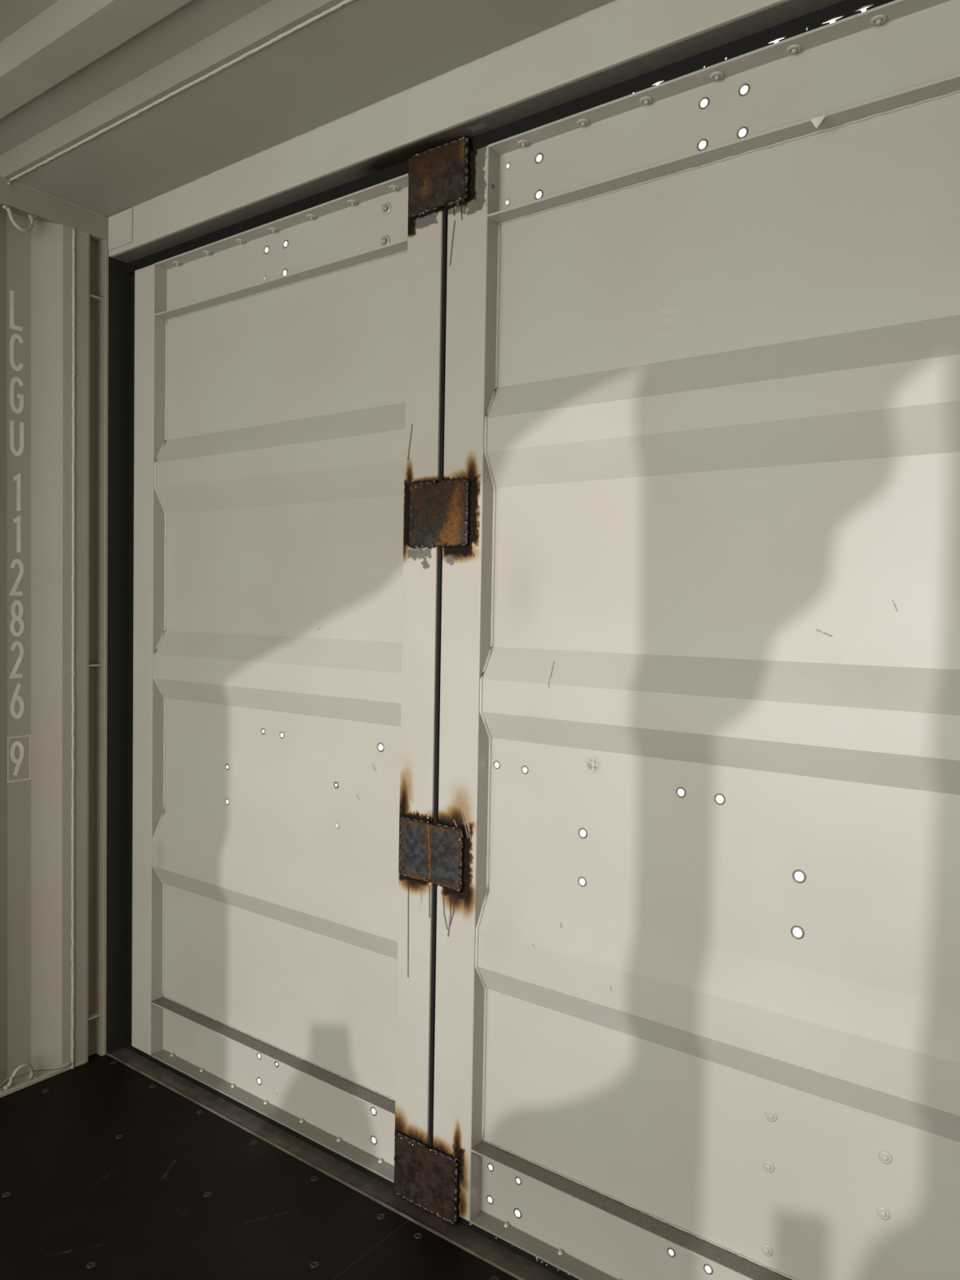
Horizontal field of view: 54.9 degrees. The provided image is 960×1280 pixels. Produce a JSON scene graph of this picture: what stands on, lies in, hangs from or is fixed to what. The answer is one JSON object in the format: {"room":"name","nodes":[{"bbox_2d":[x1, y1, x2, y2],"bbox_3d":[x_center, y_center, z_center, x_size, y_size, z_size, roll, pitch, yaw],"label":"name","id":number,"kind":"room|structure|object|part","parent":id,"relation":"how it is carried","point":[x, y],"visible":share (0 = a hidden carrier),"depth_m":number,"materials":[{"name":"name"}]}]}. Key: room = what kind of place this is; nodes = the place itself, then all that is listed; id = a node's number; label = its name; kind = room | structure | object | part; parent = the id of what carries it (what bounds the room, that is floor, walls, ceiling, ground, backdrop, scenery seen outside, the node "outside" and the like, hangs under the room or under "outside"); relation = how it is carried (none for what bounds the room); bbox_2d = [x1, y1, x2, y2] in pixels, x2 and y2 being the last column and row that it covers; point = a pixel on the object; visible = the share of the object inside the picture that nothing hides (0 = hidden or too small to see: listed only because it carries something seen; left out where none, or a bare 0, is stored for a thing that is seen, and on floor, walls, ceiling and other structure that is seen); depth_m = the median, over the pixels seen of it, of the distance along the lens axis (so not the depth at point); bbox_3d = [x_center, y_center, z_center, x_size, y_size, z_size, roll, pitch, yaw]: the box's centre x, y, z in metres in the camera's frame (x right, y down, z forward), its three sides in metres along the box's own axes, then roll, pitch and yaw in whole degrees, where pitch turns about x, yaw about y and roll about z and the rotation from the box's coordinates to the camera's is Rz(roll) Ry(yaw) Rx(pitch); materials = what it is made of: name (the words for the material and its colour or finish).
{"room":"shipping container interior","nodes":[
{"label":"shipping container interior","id":0,"kind":"room"},
{"bbox_2d":[0,206,104,1087],"bbox_3d":[-2.163,0.065,1.411,0.166,2.753,3.584,3,3,37],"label":"wall","id":1,"kind":"structure","parent":0,"point":[52,274],"depth_m":2.59,"materials":[{"name":"metal"}]},
{"bbox_2d":[2,204,37,231],"bbox_3d":[-1.224,-1.118,2.462,0.031,0.063,0.092,3,3,37],"label":"ring","id":2,"kind":"object","parent":1,"relation":"attached to","point":[32,218],"visible":1,"depth_m":2.45,"materials":[{"name":"paint"}]},
{"bbox_2d":[3,1062,37,1089],"bbox_3d":[-1.264,1.195,2.545,0.031,0.062,0.092,3,3,37],"label":"ring","id":3,"kind":"object","parent":1,"relation":"attached to","point":[32,1075],"visible":1,"depth_m":2.53,"materials":[{"name":"paint"}]},
{"bbox_2d":[0,1059,87,1097],"bbox_3d":[-2.128,1.251,1.445,0.056,0.026,3.188,3,3,37],"label":"baseboard","id":4,"kind":"structure","parent":1,"relation":"attached to","point":[21,1082],"depth_m":2.58,"materials":[{"name":"paint"}]},
{"bbox_2d":[0,175,108,241],"bbox_3d":[-2.069,-1.161,1.384,0.062,0.078,3.250,3,3,37],"label":"trim","id":5,"kind":"structure","parent":1,"relation":"attached to","point":[23,201],"depth_m":2.53,"materials":[{"name":"paint"}]},
{"bbox_2d":[102,240,134,1055],"bbox_3d":[-1.085,0.070,2.758,0.154,2.448,0.108,3,3,37],"label":"door jamb","id":6,"kind":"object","parent":1,"relation":"attached to","point":[119,286],"depth_m":2.73,"materials":[{"name":"paint"}]},
{"bbox_2d":[131,173,443,1182],"bbox_3d":[-0.547,0.091,2.395,1.152,2.286,0.048,3,3,37],"label":"door","id":7,"kind":"structure","parent":1,"relation":"in","point":[284,425],"depth_m":2.35,"materials":[{"name":"paint"}]},
{"bbox_3d":[-0.567,1.152,2.432,0.959,0.162,0.045,3,3,37],"label":"rail","id":8,"kind":"part","parent":7,"relation":"part of","materials":[{"name":"metal"}]},
{"bbox_3d":[-0.529,-0.978,2.355,0.959,0.147,0.045,3,3,37],"label":"rail","id":9,"kind":"part","parent":7,"relation":"part of","materials":[{"name":"metal"}]},
{"bbox_3d":[-0.546,0.083,2.396,0.959,1.977,0.038,3,3,37],"label":"corrugated panel","id":10,"kind":"part","parent":7,"relation":"part of","materials":[{"name":"paint"}]},
{"bbox_2d":[106,1038,579,1279],"bbox_3d":[0.076,1.302,1.922,3.020,0.086,0.096,3,3,37],"label":"door sill","id":11,"kind":"structure","parent":1,"relation":"attached to","point":[516,1262],"depth_m":2.21,"materials":[{"name":"metal"}]},
{"bbox_2d":[108,0,895,274],"bbox_3d":[0.117,-1.125,1.833,3.020,0.206,0.100,3,3,37],"label":"door header","id":12,"kind":"structure","parent":1,"relation":"attached to","point":[617,49],"depth_m":1.88,"materials":[{"name":"paint"}]},
{"bbox_3d":[-1.023,-1.167,2.628,0.118,0.095,0.004,3,3,37],"label":"plate","id":13,"kind":"part","parent":12,"relation":"part of","materials":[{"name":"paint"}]},
{"bbox_2d":[428,0,959,1279],"bbox_3d":[0.566,0.141,1.555,1.638,2.286,0.056,3,3,37],"label":"door","id":14,"kind":"structure","parent":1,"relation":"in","point":[700,408],"depth_m":1.68,"materials":[{"name":"paint"}]},
{"bbox_2d":[393,1130,459,1226],"bbox_3d":[-0.122,1.199,2.066,0.191,0.154,0.017,3,3,37],"label":"steel plate","id":15,"kind":"object","parent":14,"relation":"attached to","point":[425,1177],"visible":1,"depth_m":2.06,"materials":[{"name":"metal"}]},
{"bbox_2d":[398,815,464,893],"bbox_3d":[-0.109,0.467,2.039,0.186,0.154,0.014,3,3,37],"label":"steel plate","id":16,"kind":"object","parent":14,"relation":"attached to","point":[428,852],"visible":1,"depth_m":2.03,"materials":[{"name":"metal"}]},
{"bbox_2d":[408,477,471,550],"bbox_3d":[-0.089,-0.273,2.007,0.171,0.152,0.014,3,3,37],"label":"steel plate","id":17,"kind":"object","parent":14,"relation":"attached to","point":[439,513],"visible":1,"depth_m":2.00,"materials":[{"name":"metal"}]},
{"bbox_2d":[408,135,471,218],"bbox_3d":[-0.089,-0.993,1.990,0.172,0.143,0.018,3,3,37],"label":"steel plate","id":18,"kind":"object","parent":14,"relation":"attached to","point":[438,176],"visible":1,"depth_m":1.98,"materials":[{"name":"metal"}]},
{"bbox_3d":[0.558,1.202,1.588,1.417,0.162,0.045,3,3,37],"label":"rail","id":19,"kind":"part","parent":14,"relation":"part of","materials":[{"name":"metal"}]},
{"bbox_3d":[0.595,-0.928,1.512,1.417,0.147,0.045,3,3,37],"label":"rail","id":20,"kind":"part","parent":14,"relation":"part of","materials":[{"name":"metal"}]},
{"bbox_2d":[0,1053,518,1279],"bbox_3d":[-0.933,1.329,0.587,3.010,0.032,3.250,3,3,37],"label":"floor","id":21,"kind":"structure","parent":0,"point":[108,1171],"depth_m":2.07,"materials":[{"name":"brown wood"}]},
{"bbox_2d":[0,0,615,217],"bbox_3d":[-0.930,-1.197,0.400,3.260,0.156,3.674,3,3,37],"label":"ceiling","id":22,"kind":"structure","parent":0,"point":[108,108],"depth_m":1.93,"materials":[{"name":"paint"}]}
]}

